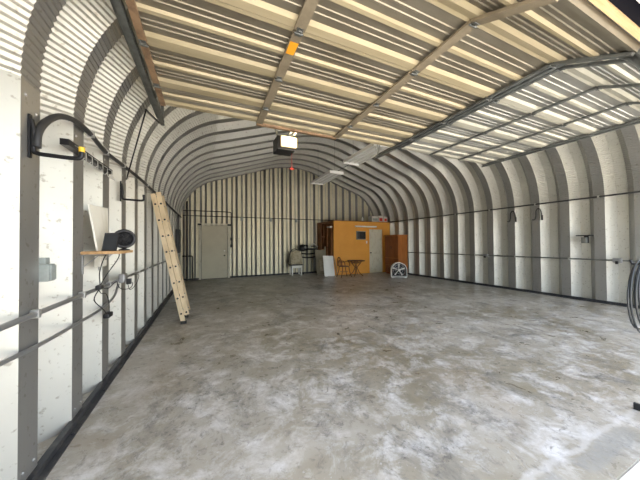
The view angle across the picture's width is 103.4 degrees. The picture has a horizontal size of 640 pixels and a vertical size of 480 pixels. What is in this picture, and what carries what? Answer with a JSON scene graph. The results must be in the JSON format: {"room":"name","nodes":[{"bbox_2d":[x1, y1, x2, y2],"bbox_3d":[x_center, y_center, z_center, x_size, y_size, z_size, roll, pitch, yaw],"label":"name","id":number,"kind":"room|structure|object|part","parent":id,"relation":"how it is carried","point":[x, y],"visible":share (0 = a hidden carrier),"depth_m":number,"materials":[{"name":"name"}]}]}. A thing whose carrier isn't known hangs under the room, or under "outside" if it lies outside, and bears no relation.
{"room":"garage","nodes":[
{"label":"garage","id":0,"kind":"room"},
{"bbox_2d":[0,69,179,479],"bbox_3d":[-3.464,0.327,5.199,0.199,2.350,10.850,0,-1,-24],"label":"wall","id":1,"kind":"structure","parent":0,"point":[44,212],"depth_m":1.87,"materials":[{"name":"white metal"}]},
{"bbox_2d":[39,257,56,281],"bbox_3d":[-1.756,0.187,1.603,0.103,0.150,0.075,0,-1,-24],"label":"outlet box","id":2,"kind":"object","parent":1,"relation":"attached to","point":[47,272],"visible":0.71,"depth_m":1.58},
{"bbox_3d":[-1.712,0.207,1.622,0.008,0.094,0.061,0,-1,-24],"label":"plate","id":3,"kind":"part","parent":2,"relation":"part of","materials":[{"name":"grey plastic"}]},
{"bbox_2d":[27,113,84,159],"bbox_3d":[-1.585,-0.608,1.526,0.257,0.255,0.032,0,-1,-24],"label":"hook","id":4,"kind":"object","parent":1,"relation":"attached to","point":[31,127],"visible":0.98,"depth_m":1.48,"materials":[{"name":"black metal"}]},
{"bbox_3d":[-1.696,-0.608,1.477,0.012,0.255,0.024,0,-1,-24],"label":"mounting plate","id":5,"kind":"part","parent":4,"relation":"part of","materials":[{"name":"black metal"}]},
{"bbox_2d":[0,284,119,366],"bbox_3d":[-1.867,0.576,1.898,0.026,0.187,2.209,0,-1,-24],"label":"conduit","id":6,"kind":"object","parent":1,"relation":"attached to","point":[15,356],"visible":0.95,"depth_m":1.64,"materials":[{"name":"grey metal"}]},
{"bbox_2d":[60,138,115,179],"bbox_3d":[-1.977,-0.663,2.223,0.108,0.144,0.911,0,-1,-24],"label":"hanger","id":7,"kind":"object","parent":1,"relation":"attached to","point":[68,144],"visible":0.88,"depth_m":2.10,"materials":[{"name":"black metal"}]},
{"bbox_2d":[0,255,180,331],"bbox_3d":[-3.267,0.498,5.049,0.040,0.051,10.300,0,-1,-24],"label":"conduit","id":8,"kind":"object","parent":1,"relation":"attached to","point":[34,313],"visible":0.87,"depth_m":1.63,"materials":[{"name":"grey metal"}]},
{"bbox_2d":[119,273,131,283],"bbox_3d":[-2.262,0.453,2.946,0.106,0.125,0.140,0,-1,-24],"label":"junction box","id":9,"kind":"object","parent":8,"relation":"attached to","point":[123,277],"visible":1,"depth_m":2.91,"materials":[{"name":"grey metal"}]},
{"bbox_2d":[26,289,173,479],"bbox_3d":[-3.268,1.468,5.048,0.074,0.060,10.530,0,-1,-24],"label":"baseboard","id":10,"kind":"structure","parent":1,"relation":"attached to","point":[46,463],"depth_m":2.05,"materials":[{"name":"black metal"}]},
{"bbox_2d":[32,113,181,217],"bbox_3d":[-3.516,-0.721,5.622,0.048,0.502,9.090,0,-1,-24],"label":"overhead cable","id":11,"kind":"object","parent":1,"relation":"attached to","point":[46,121],"visible":0.96,"depth_m":1.87,"materials":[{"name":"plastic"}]},
{"bbox_2d":[81,250,132,273],"bbox_3d":[-1.939,0.194,2.329,0.260,0.190,0.440,0,-1,-24],"label":"wall shelf","id":12,"kind":"object","parent":1,"relation":"attached to","point":[83,253],"visible":0.89,"depth_m":2.14,"materials":[{"name":"brown wood"}]},
{"bbox_2d":[87,204,107,250],"bbox_3d":[-2.044,-0.113,2.369,0.062,0.424,0.450,0,-1,-24],"label":"board","id":13,"kind":"object","parent":12,"relation":"on","point":[98,215],"visible":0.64,"depth_m":2.28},
{"bbox_2d":[94,256,106,266],"bbox_3d":[-2.090,0.201,2.409,0.050,0.100,0.150,0,-1,-24],"label":"utility box","id":14,"kind":"object","parent":12,"relation":"attached to","point":[97,261],"visible":0.84,"depth_m":2.35,"materials":[{"name":"white plastic"}]},
{"bbox_2d":[101,233,119,250],"bbox_3d":[-1.839,0.016,2.219,0.132,0.158,0.036,0,-1,-7],"label":"tablet","id":15,"kind":"object","parent":12,"relation":"on","point":[110,242],"visible":0.96,"depth_m":2.21,"materials":[{"name":"black plastic"}]},
{"bbox_2d":[94,250,138,318],"bbox_3d":[-2.166,0.428,2.821,0.161,0.659,1.377,0,-1,-24],"label":"power cord","id":16,"kind":"object","parent":12,"relation":"hanging from","point":[100,286],"visible":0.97,"depth_m":2.40,"materials":[{"name":"black plastic"}]},
{"bbox_2d":[115,229,135,249],"bbox_3d":[-1.907,-0.003,2.457,0.093,0.205,0.185,-1,-1,32],"label":"desk fan","id":17,"kind":"object","parent":12,"relation":"on","point":[127,238],"visible":0.86,"depth_m":2.46,"materials":[{"name":"black plastic"}]},
{"bbox_2d":[119,231,132,245],"bbox_3d":[-1.886,-0.012,2.439,0.003,0.150,0.151,-1,-1,45],"label":"grille","id":18,"kind":"object","parent":17,"relation":"attached to","point":[123,235],"depth_m":2.46,"materials":[{"name":"black plastic"}]},
{"bbox_2d":[120,181,145,201],"bbox_3d":[-2.279,-0.586,3.078,0.257,0.245,0.032,0,-1,-24],"label":"hook","id":19,"kind":"object","parent":1,"relation":"attached to","point":[121,184],"visible":1,"depth_m":3.04,"materials":[{"name":"black metal"}]},
{"bbox_2d":[176,215,180,252],"bbox_3d":[-4.837,-0.208,8.632,0.112,1.300,0.500,0,-1,-24],"label":"electrical panel","id":20,"kind":"object","parent":1,"relation":"attached to","point":[178,231],"visible":0.94,"depth_m":8.44,"materials":[{"name":"grey metal"}]},
{"bbox_2d":[180,168,371,278],"bbox_3d":[-1.308,-1.024,11.813,9.380,5.203,0.100,0,-1,-24],"label":"wall","id":21,"kind":"structure","parent":0,"point":[259,245],"depth_m":11.31,"materials":[{"name":"beige metal"}]},
{"bbox_2d":[183,210,231,259],"bbox_3d":[-4.522,-0.170,10.259,1.820,2.029,0.082,0,-1,-24],"label":"conduit","id":22,"kind":"object","parent":21,"relation":"attached to","point":[183,210],"visible":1,"depth_m":10.57,"materials":[{"name":"grey metal"}]},
{"bbox_2d":[198,223,230,279],"bbox_3d":[-4.293,0.451,10.312,1.260,2.260,0.135,0,-1,-24],"label":"door","id":23,"kind":"structure","parent":21,"relation":"in","point":[214,238],"depth_m":10.31,"materials":[{"name":"beige paint"}]},
{"bbox_2d":[184,271,315,280],"bbox_3d":[-1.261,1.546,11.706,8.950,0.060,0.074,0,-1,-24],"label":"baseboard","id":24,"kind":"structure","parent":21,"relation":"attached to","point":[313,271],"depth_m":11.05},
{"bbox_2d":[183,215,331,221],"bbox_3d":[-1.277,-0.906,11.731,8.950,0.166,0.068,0,-1,-24],"label":"conduit","id":25,"kind":"object","parent":21,"relation":"attached to","point":[241,218],"visible":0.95,"depth_m":11.01,"materials":[{"name":"grey metal"}]},
{"bbox_2d":[0,0,639,223],"bbox_3d":[0.774,-2.244,7.140,9.538,2.778,10.854,0,-1,-24],"label":"ceiling","id":26,"kind":"structure","parent":0,"point":[76,54],"depth_m":5.64,"materials":[{"name":"silver metal"}]},
{"bbox_2d":[110,0,164,125],"bbox_3d":[-1.491,-0.283,1.919,0.105,3.444,3.408,0,-1,-24],"label":"door track","id":27,"kind":"object","parent":26,"relation":"hanging from","point":[118,6],"visible":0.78,"depth_m":2.21,"materials":[{"name":"metal"}]},
{"bbox_2d":[126,109,159,179],"bbox_3d":[-2.192,-1.197,3.017,0.359,0.848,0.789,0,-1,-24],"label":"brace","id":28,"kind":"object","parent":27,"relation":"attached to","point":[146,110],"visible":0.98,"depth_m":2.96,"materials":[{"name":"black metal"}]},
{"bbox_2d":[273,129,296,169],"bbox_3d":[0.100,-2.183,2.954,0.929,1.772,3.800,0,-1,-24],"label":"garage door opener","id":29,"kind":"object","parent":26,"relation":"hanging from","point":[282,145],"visible":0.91,"depth_m":4.39,"materials":[{"name":"black plastic"}]},
{"bbox_2d":[311,140,343,184],"bbox_3d":[0.199,-2.744,8.656,0.480,1.354,1.590,0,-1,-24],"label":"fluorescent light","id":30,"kind":"object","parent":26,"relation":"hanging from","point":[330,175],"visible":0.97,"depth_m":8.49,"materials":[{"name":"white metal"}]},
{"bbox_3d":[0.521,-2.123,7.940,0.480,0.087,0.040,0,-1,-24],"label":"plate","id":31,"kind":"part","parent":30,"relation":"part of","materials":[{"name":"white ceramic"}]},
{"bbox_2d":[343,143,389,165],"bbox_3d":[1.138,-2.784,6.409,0.500,1.355,1.420,0,-1,-24],"label":"fluorescent light","id":32,"kind":"object","parent":26,"relation":"hanging from","point":[368,152],"visible":0.67,"depth_m":6.40,"materials":[{"name":"white metal"}]},
{"bbox_3d":[0.862,-2.139,7.030,0.500,0.087,0.040,0,-1,-24],"label":"plate","id":33,"kind":"part","parent":32,"relation":"part of","materials":[{"name":"white ceramic"}]},
{"bbox_3d":[1.425,-2.162,5.770,0.500,0.087,0.040,0,-1,-24],"label":"plate","id":34,"kind":"part","parent":32,"relation":"part of","materials":[{"name":"white metal"}]},
{"bbox_2d":[375,51,639,158],"bbox_3d":[1.819,-1.004,3.407,0.105,4.875,3.398,0,-1,-24],"label":"door track","id":35,"kind":"object","parent":26,"relation":"attached to","point":[635,60],"visible":0.39,"depth_m":2.83,"materials":[{"name":"metal"}]},
{"bbox_2d":[125,0,639,147],"bbox_3d":[0.251,-1.540,2.482,3.510,0.315,2.825,0,-1,-24],"label":"garage door","id":36,"kind":"structure","parent":35,"relation":"attached to","point":[388,73],"depth_m":2.24,"materials":[{"name":"metal"}]},
{"bbox_3d":[-0.218,-1.651,3.531,3.490,0.054,0.422,0,-1,-24],"label":"door","id":37,"kind":"part","parent":36,"relation":"part of","materials":[{"name":"beige metal"}]},
{"bbox_3d":[-0.007,-1.660,3.058,3.490,0.054,0.597,0,-1,-24],"label":"door","id":38,"kind":"part","parent":36,"relation":"part of","materials":[{"name":"beige metal"}]},
{"bbox_3d":[0.242,-1.670,2.502,3.490,0.054,0.607,0,-1,-24],"label":"door","id":39,"kind":"part","parent":36,"relation":"part of","materials":[{"name":"beige metal"}]},
{"bbox_3d":[0.493,-1.680,1.940,3.490,0.054,0.607,0,-1,-24],"label":"door","id":40,"kind":"part","parent":36,"relation":"part of","materials":[{"name":"beige metal"}]},
{"bbox_3d":[0.722,-1.566,1.429,3.490,0.289,0.517,0,-1,-24],"label":"door","id":41,"kind":"part","parent":36,"relation":"part of","materials":[{"name":"beige metal"}]},
{"bbox_2d":[398,49,639,164],"bbox_3d":[3.022,-1.545,3.691,2.415,0.315,2.771,0,-1,-24],"label":"garage door","id":42,"kind":"structure","parent":35,"relation":"attached to","point":[569,101],"depth_m":3.40,"materials":[{"name":"metal"}]},
{"bbox_3d":[2.543,-1.656,4.766,2.400,0.054,0.422,0,-1,-24],"label":"door","id":43,"kind":"part","parent":42,"relation":"part of","materials":[{"name":"white metal"}]},
{"bbox_3d":[2.755,-1.665,4.293,2.400,0.054,0.597,0,-1,-24],"label":"door","id":44,"kind":"part","parent":42,"relation":"part of","materials":[{"name":"white metal"}]},
{"bbox_3d":[3.003,-1.675,3.737,2.400,0.054,0.607,0,-1,-24],"label":"door","id":45,"kind":"part","parent":42,"relation":"part of","materials":[{"name":"white metal"}]},
{"bbox_3d":[3.255,-1.685,3.175,2.400,0.054,0.607,0,-1,-24],"label":"door","id":46,"kind":"part","parent":42,"relation":"part of","materials":[{"name":"white metal"}]},
{"bbox_3d":[3.484,-1.571,2.663,2.400,0.289,0.517,0,-1,-24],"label":"door","id":47,"kind":"part","parent":42,"relation":"part of","materials":[{"name":"white metal"}]},
{"bbox_2d":[482,119,639,166],"bbox_3d":[4.194,-0.817,4.219,0.105,4.486,2.948,0,-1,-24],"label":"door track","id":48,"kind":"object","parent":26,"relation":"attached to","point":[635,123],"visible":0.37,"depth_m":4.22,"materials":[{"name":"metal"}]},
{"bbox_2d":[37,272,639,479],"bbox_3d":[0.858,1.567,6.968,9.650,0.150,10.730,0,-1,-24],"label":"floor","id":49,"kind":"structure","parent":0,"point":[375,375],"depth_m":2.44,"materials":[{"name":"concrete"}]},
{"bbox_2d":[150,192,189,323],"bbox_3d":[-2.701,0.325,4.604,0.590,2.324,0.460,0,-1,-24],"label":"ladder","id":50,"kind":"object","parent":49,"relation":"on","point":[159,204],"visible":1,"depth_m":4.44,"materials":[{"name":"beige wood"}]},
{"bbox_3d":[-2.808,0.344,4.773,0.534,2.283,0.027,0,-1,-24],"label":"rail","id":51,"kind":"part","parent":50,"relation":"part of","materials":[{"name":"beige wood"}]},
{"bbox_3d":[-2.738,0.259,4.779,0.514,2.185,0.027,0,-1,-24],"label":"rail","id":52,"kind":"part","parent":50,"relation":"part of","materials":[{"name":"beige wood"}]},
{"bbox_2d":[186,201,187,280],"bbox_3d":[-5.192,0.032,9.871,0.068,3.100,0.068,0,-1,-24],"label":"standpipe","id":53,"kind":"object","parent":49,"relation":"on","point":[186,201],"visible":1,"depth_m":9.84,"materials":[{"name":"black metal"}]},
{"bbox_2d":[182,255,192,279],"bbox_3d":[-5.194,1.096,9.934,0.385,0.975,0.050,0,-1,-24],"label":"standpipe","id":54,"kind":"object","parent":49,"relation":"on","point":[188,255],"visible":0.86,"depth_m":9.98,"materials":[{"name":"black metal"}]},
{"bbox_2d":[288,249,302,275],"bbox_3d":[-1.089,0.976,11.306,0.612,1.186,0.400,0,-1,-24],"label":"chair","id":55,"kind":"object","parent":49,"relation":"on","point":[298,266],"visible":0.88,"depth_m":11.22,"materials":[{"name":"plastic"}]},
{"bbox_2d":[290,250,301,263],"bbox_3d":[-1.069,0.761,11.310,0.560,0.640,0.175,0,-1,-24],"label":"cushion","id":56,"kind":"object","parent":55,"relation":"on","point":[295,256],"visible":0.98,"depth_m":11.24,"materials":[{"name":"beige fabric"}]},
{"bbox_2d":[299,243,317,273],"bbox_3d":[-0.505,0.863,11.754,0.969,1.420,0.385,0,-1,-24],"label":"stand","id":57,"kind":"object","parent":49,"relation":"on","point":[302,247],"visible":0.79,"depth_m":11.70,"materials":[{"name":"black metal"}]},
{"bbox_2d":[315,250,324,274],"bbox_3d":[0.047,1.002,11.509,0.520,1.119,0.205,0,-1,-24],"label":"board","id":58,"kind":"object","parent":49,"relation":"on","point":[319,254],"visible":0.89,"depth_m":11.47,"materials":[{"name":"beige wood"}]},
{"bbox_2d":[323,256,334,275],"bbox_3d":[0.381,1.111,10.898,0.510,0.879,0.140,0,-1,-24],"label":"sheet","id":59,"kind":"object","parent":49,"relation":"on","point":[328,262],"visible":0.93,"depth_m":10.88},
{"bbox_2d":[336,257,351,277],"bbox_3d":[1.007,1.123,10.564,0.538,0.858,0.493,0,-1,-24],"label":"bistro chair","id":60,"kind":"object","parent":49,"relation":"on","point":[338,261],"visible":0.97,"depth_m":10.47,"materials":[{"name":"brown wood"}]},
{"bbox_2d":[317,220,389,274],"bbox_3d":[1.665,0.345,12.256,3.325,2.430,1.354,0,-1,-24],"label":"booth","id":61,"kind":"object","parent":49,"relation":"on","point":[339,240],"visible":0.92,"depth_m":11.70,"materials":[{"name":"orange paint"}]},
{"bbox_2d":[317,223,324,249],"bbox_3d":[0.060,0.380,12.017,0.200,2.380,0.460,0,-1,-24],"label":"shelving","id":62,"kind":"object","parent":61,"relation":"attached to","point":[320,226],"depth_m":12.01,"materials":[{"name":"brown wood"}]},
{"bbox_2d":[356,231,365,239],"bbox_3d":[1.900,-0.215,11.649,0.480,0.390,0.087,0,-1,-24],"label":"window air conditioner","id":63,"kind":"object","parent":61,"relation":"attached to","point":[360,235],"visible":1,"depth_m":11.60,"materials":[{"name":"black plastic"}]},
{"bbox_2d":[359,232,365,238],"bbox_3d":[1.954,-0.216,11.639,0.350,0.330,0.015,0,-1,-24],"label":"grille","id":64,"kind":"object","parent":63,"relation":"attached to","point":[362,235],"depth_m":11.63,"materials":[{"name":"black plastic"}]},
{"bbox_2d":[368,216,377,221],"bbox_3d":[2.594,-1.012,12.297,0.380,0.271,0.302,0,-1,-24],"label":"carton","id":65,"kind":"object","parent":61,"relation":"on","point":[370,218],"visible":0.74,"depth_m":12.18,"materials":[{"name":"white cardboard"}]},
{"bbox_3d":[2.650,0.518,12.044,0.750,2.038,0.040,0,-1,-24],"label":"door","id":66,"kind":"part","parent":61,"relation":"part of","materials":[{"name":"beige wood"}]},
{"bbox_3d":[2.649,0.499,12.046,0.870,2.100,0.075,0,-1,-24],"label":"door casing","id":67,"kind":"part","parent":61,"relation":"part of","materials":[{"name":"white paint"}]},
{"bbox_2d":[378,216,382,221],"bbox_3d":[2.905,-1.028,12.436,0.260,0.301,0.302,0,-1,-24],"label":"carton","id":68,"kind":"object","parent":61,"relation":"on","point":[380,218],"visible":0.64,"depth_m":12.29,"materials":[{"name":"cardboard"}]},
{"bbox_2d":[347,260,364,276],"bbox_3d":[1.560,1.215,10.920,0.770,0.666,0.770,0,-1,-24],"label":"bistro table","id":69,"kind":"object","parent":49,"relation":"on","point":[351,261],"visible":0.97,"depth_m":10.87,"materials":[{"name":"brown metal"}]},
{"bbox_2d":[384,235,407,273],"bbox_3d":[3.442,0.655,11.454,0.586,1.760,0.920,0,-1,-24],"label":"wardrobe","id":70,"kind":"object","parent":49,"relation":"on","point":[396,249],"visible":0.81,"depth_m":11.15,"materials":[{"name":"red wood"}]},
{"bbox_3d":[3.222,1.290,11.344,0.020,0.310,0.860,0,-1,-24],"label":"drawer","id":71,"kind":"part","parent":70,"relation":"part of","materials":[{"name":"brown wood"}]},
{"bbox_3d":[3.123,0.319,11.554,0.026,0.960,0.427,0,-1,-24],"label":"door","id":72,"kind":"part","parent":70,"relation":"part of","materials":[{"name":"brown wood"}]},
{"bbox_3d":[3.219,0.970,11.348,0.020,0.310,0.860,0,-1,-24],"label":"drawer","id":73,"kind":"part","parent":70,"relation":"part of","materials":[{"name":"brown wood"}]},
{"bbox_3d":[3.300,0.311,11.159,0.026,0.960,0.427,0,-1,-24],"label":"door","id":74,"kind":"part","parent":70,"relation":"part of","materials":[{"name":"brown wood"}]},
{"bbox_2d":[390,262,406,277],"bbox_3d":[3.205,1.215,10.303,0.620,0.610,0.300,-1,-1,6],"label":"fan","id":75,"kind":"object","parent":49,"relation":"on","point":[397,269],"visible":1,"depth_m":10.38,"materials":[{"name":"white plastic"}]},
{"bbox_3d":[3.217,1.222,10.416,0.541,0.541,0.008,-1,-1,6],"label":"plate","id":76,"kind":"part","parent":75,"relation":"part of","materials":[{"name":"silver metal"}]},
{"bbox_2d":[633,402,639,410],"bbox_3d":[2.666,1.382,2.110,0.096,0.052,0.040,0,-1,-24],"label":"wedge","id":77,"kind":"object","parent":49,"relation":"on","point":[636,406],"visible":1,"depth_m":2.09,"materials":[{"name":"black rubber"}]},
{"bbox_2d":[390,195,639,304],"bbox_3d":[5.054,0.312,9.008,0.199,2.350,10.850,0,-1,-24],"label":"wall","id":78,"kind":"structure","parent":0,"point":[614,224],"depth_m":6.81,"materials":[{"name":"white metal"}]},
{"bbox_2d":[507,211,516,221],"bbox_3d":[5.622,-0.688,7.407,0.038,0.334,0.225,0,-1,-42],"label":"hook","id":79,"kind":"object","parent":78,"relation":"attached to","point":[511,211],"visible":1,"depth_m":7.36,"materials":[{"name":"black metal"}]},
{"bbox_2d":[392,191,639,221],"bbox_3d":[5.276,-0.947,8.210,0.048,0.061,9.050,0,-1,-24],"label":"conduit","id":80,"kind":"object","parent":78,"relation":"attached to","point":[597,196],"visible":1,"depth_m":6.79,"materials":[{"name":"grey metal"}]},
{"bbox_2d":[408,252,637,261],"bbox_3d":[5.300,0.493,8.168,0.040,0.051,9.000,0,-1,-24],"label":"conduit","id":81,"kind":"object","parent":78,"relation":"attached to","point":[568,258],"visible":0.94,"depth_m":6.82,"materials":[{"name":"metal"}]},
{"bbox_2d":[612,258,622,263],"bbox_3d":[6.438,0.458,5.478,0.106,0.125,0.140,0,-1,-24],"label":"junction box","id":82,"kind":"object","parent":81,"relation":"attached to","point":[614,260],"visible":1,"depth_m":5.46,"materials":[{"name":"grey"}]},
{"bbox_2d":[407,273,639,308],"bbox_3d":[5.039,1.454,8.763,0.074,0.060,10.530,0,-1,-24],"label":"baseboard","id":83,"kind":"structure","parent":78,"relation":"attached to","point":[462,281],"depth_m":6.82,"materials":[{"name":"black metal"}]},
{"bbox_2d":[532,208,542,219],"bbox_3d":[5.880,-0.698,6.832,0.038,0.334,0.225,0,-1,-42],"label":"hook","id":84,"kind":"object","parent":78,"relation":"attached to","point":[537,208],"visible":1,"depth_m":6.81,"materials":[{"name":"black metal"}]},
{"bbox_2d":[576,235,593,242],"bbox_3d":[6.218,-0.021,5.936,0.200,0.190,0.240,0,-1,-24],"label":"wall bracket","id":85,"kind":"object","parent":78,"relation":"attached to","point":[585,239],"visible":1,"depth_m":5.93,"materials":[{"name":"black plastic"}]},
{"bbox_2d":[619,461,639,479],"bbox_3d":[12.604,1.203,-15.932,70.000,0.238,40.666,0,-1,-24],"label":"driveway","id":86,"kind":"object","parent":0,"point":[633,473],"depth_m":1.53,"materials":[{"name":"concrete"}]},
{"bbox_3d":[3.068,-1.114,1.978,9.380,5.033,0.170,0,-1,-24],"label":"wall","id":87,"kind":"structure","parent":0,"visible":0},
{"bbox_2d":[589,0,639,40],"bbox_3d":[1.935,-1.518,1.643,6.120,0.150,0.040,0,-1,-24],"label":"trim","id":88,"kind":"structure","parent":87,"relation":"attached to","point":[605,6],"depth_m":1.64,"materials":[{"name":"beige metal"}]},
{"bbox_2d":[608,0,639,26],"bbox_3d":[1.960,-1.474,1.587,6.120,0.029,0.079,0,-1,-24],"label":"trim","id":89,"kind":"structure","parent":87,"relation":"attached to","point":[630,8],"depth_m":1.59,"materials":[{"name":"black"}]},
{"bbox_2d":[627,259,639,332],"bbox_3d":[2.530,0.437,1.925,0.540,0.588,0.214,0,-1,-24],"label":"coil","id":90,"kind":"object","parent":87,"relation":"hanging from","point":[637,275],"visible":1,"depth_m":1.86,"materials":[{"name":"grey"}]}
]}

